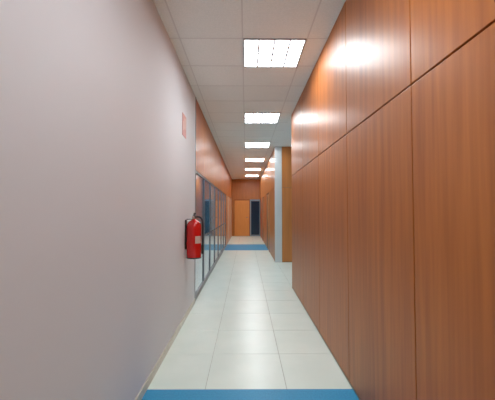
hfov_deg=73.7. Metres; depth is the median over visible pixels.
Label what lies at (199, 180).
glass pane
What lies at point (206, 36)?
ceiling
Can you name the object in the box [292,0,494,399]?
wall
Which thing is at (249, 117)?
ceiling light
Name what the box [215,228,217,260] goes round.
pane
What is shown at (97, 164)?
wall
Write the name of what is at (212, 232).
pane
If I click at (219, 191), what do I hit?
glass pane
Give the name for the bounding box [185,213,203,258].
fire extinguisher
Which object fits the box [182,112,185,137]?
safety sign
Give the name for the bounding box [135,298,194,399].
baseboard
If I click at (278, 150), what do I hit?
post
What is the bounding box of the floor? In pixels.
[142,236,359,399]
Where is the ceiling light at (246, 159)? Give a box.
[245,158,263,161]
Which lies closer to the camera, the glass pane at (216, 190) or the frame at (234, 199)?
the glass pane at (216, 190)
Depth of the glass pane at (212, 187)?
6.88 m
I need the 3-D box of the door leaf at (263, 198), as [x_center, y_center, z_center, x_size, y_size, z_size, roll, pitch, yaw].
[0.649,0.780,13.196,0.018,1.745,0.840,0,-2,0]
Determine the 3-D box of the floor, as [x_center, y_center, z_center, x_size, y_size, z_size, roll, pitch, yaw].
[0.703,1.487,6.508,3.335,0.100,19.500,0,-2,0]
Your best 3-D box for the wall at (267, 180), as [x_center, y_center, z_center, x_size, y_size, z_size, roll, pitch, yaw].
[1.341,0.229,12.003,1.410,2.755,8.195,0,-2,0]
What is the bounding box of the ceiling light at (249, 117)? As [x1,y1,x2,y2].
[245,113,279,122]
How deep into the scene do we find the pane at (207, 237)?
5.84 m
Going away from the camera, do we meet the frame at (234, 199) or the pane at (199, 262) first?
the pane at (199, 262)
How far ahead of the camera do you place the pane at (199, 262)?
4.86 m
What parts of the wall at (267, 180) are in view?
panel, panel, panel, panel, panel, panel, panel, panel, panel, panel, panel, panel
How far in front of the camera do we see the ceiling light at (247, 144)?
7.68 m
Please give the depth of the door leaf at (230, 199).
14.80 m
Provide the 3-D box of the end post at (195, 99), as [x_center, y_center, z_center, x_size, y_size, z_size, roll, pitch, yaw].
[-0.718,-0.016,4.453,0.033,2.768,0.043,0,-2,0]
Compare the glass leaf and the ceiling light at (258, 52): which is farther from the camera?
the glass leaf
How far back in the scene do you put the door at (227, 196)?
12.17 m
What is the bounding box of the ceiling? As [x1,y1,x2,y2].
[153,0,345,178]
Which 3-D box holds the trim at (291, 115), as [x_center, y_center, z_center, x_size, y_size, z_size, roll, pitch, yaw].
[0.813,0.010,5.243,0.210,2.768,0.086,0,-2,0]
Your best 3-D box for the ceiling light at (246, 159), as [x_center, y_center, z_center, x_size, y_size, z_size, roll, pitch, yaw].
[0.215,-1.241,9.998,0.566,0.067,0.566,0,-2,0]
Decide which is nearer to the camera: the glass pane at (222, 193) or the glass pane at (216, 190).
the glass pane at (216, 190)
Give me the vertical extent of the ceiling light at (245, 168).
0.067 m
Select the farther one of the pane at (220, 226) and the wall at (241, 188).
the wall at (241, 188)
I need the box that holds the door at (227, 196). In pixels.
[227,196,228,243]
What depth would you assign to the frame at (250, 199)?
16.08 m
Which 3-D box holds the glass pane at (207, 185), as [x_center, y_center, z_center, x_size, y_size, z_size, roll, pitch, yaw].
[-0.733,0.131,5.916,0.014,0.928,0.906,0,-2,0]
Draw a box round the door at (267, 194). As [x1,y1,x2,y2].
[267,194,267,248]
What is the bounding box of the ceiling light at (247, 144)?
[245,142,269,147]
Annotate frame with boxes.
[234,199,249,235]
[250,199,259,235]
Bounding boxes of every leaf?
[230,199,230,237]
[234,200,248,235]
[251,201,258,234]
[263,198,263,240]
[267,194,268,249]
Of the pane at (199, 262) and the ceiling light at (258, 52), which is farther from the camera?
the pane at (199, 262)
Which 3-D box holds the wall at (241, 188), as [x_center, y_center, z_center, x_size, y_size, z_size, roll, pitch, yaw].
[0.534,0.372,16.199,2.985,2.770,0.200,0,-2,0]
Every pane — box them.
[195,238,202,292]
[196,173,202,235]
[204,180,209,234]
[204,233,209,278]
[211,185,214,230]
[211,231,213,266]
[215,188,217,227]
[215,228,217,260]
[219,191,220,225]
[219,226,220,253]
[222,193,222,223]
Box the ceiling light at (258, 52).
[243,38,305,66]
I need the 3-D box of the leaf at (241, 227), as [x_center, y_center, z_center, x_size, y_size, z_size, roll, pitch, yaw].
[-0.278,0.887,16.100,0.710,1.725,0.033,0,-2,0]
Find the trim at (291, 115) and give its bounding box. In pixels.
[291,115,292,288]
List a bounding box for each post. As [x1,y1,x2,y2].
[194,99,195,297]
[275,147,281,261]
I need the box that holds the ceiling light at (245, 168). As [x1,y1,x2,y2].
[245,168,260,169]
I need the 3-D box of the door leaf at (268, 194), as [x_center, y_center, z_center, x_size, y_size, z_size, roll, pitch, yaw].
[0.662,0.685,10.318,0.018,1.745,0.840,0,-2,0]
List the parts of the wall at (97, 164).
pane frame, panel, pane frame, panel, pane frame, panel, panel, pane frame, panel, pane frame, panel, pane frame, panel, pane frame, panel, panel, panel, panel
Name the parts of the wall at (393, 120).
wood panel, wood panel, wood panel, wood panel, wood panel, wood panel, wood panel, wood panel, wood panel, wood panel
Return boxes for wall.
[0,0,231,399]
[232,179,259,235]
[260,147,291,261]
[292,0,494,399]

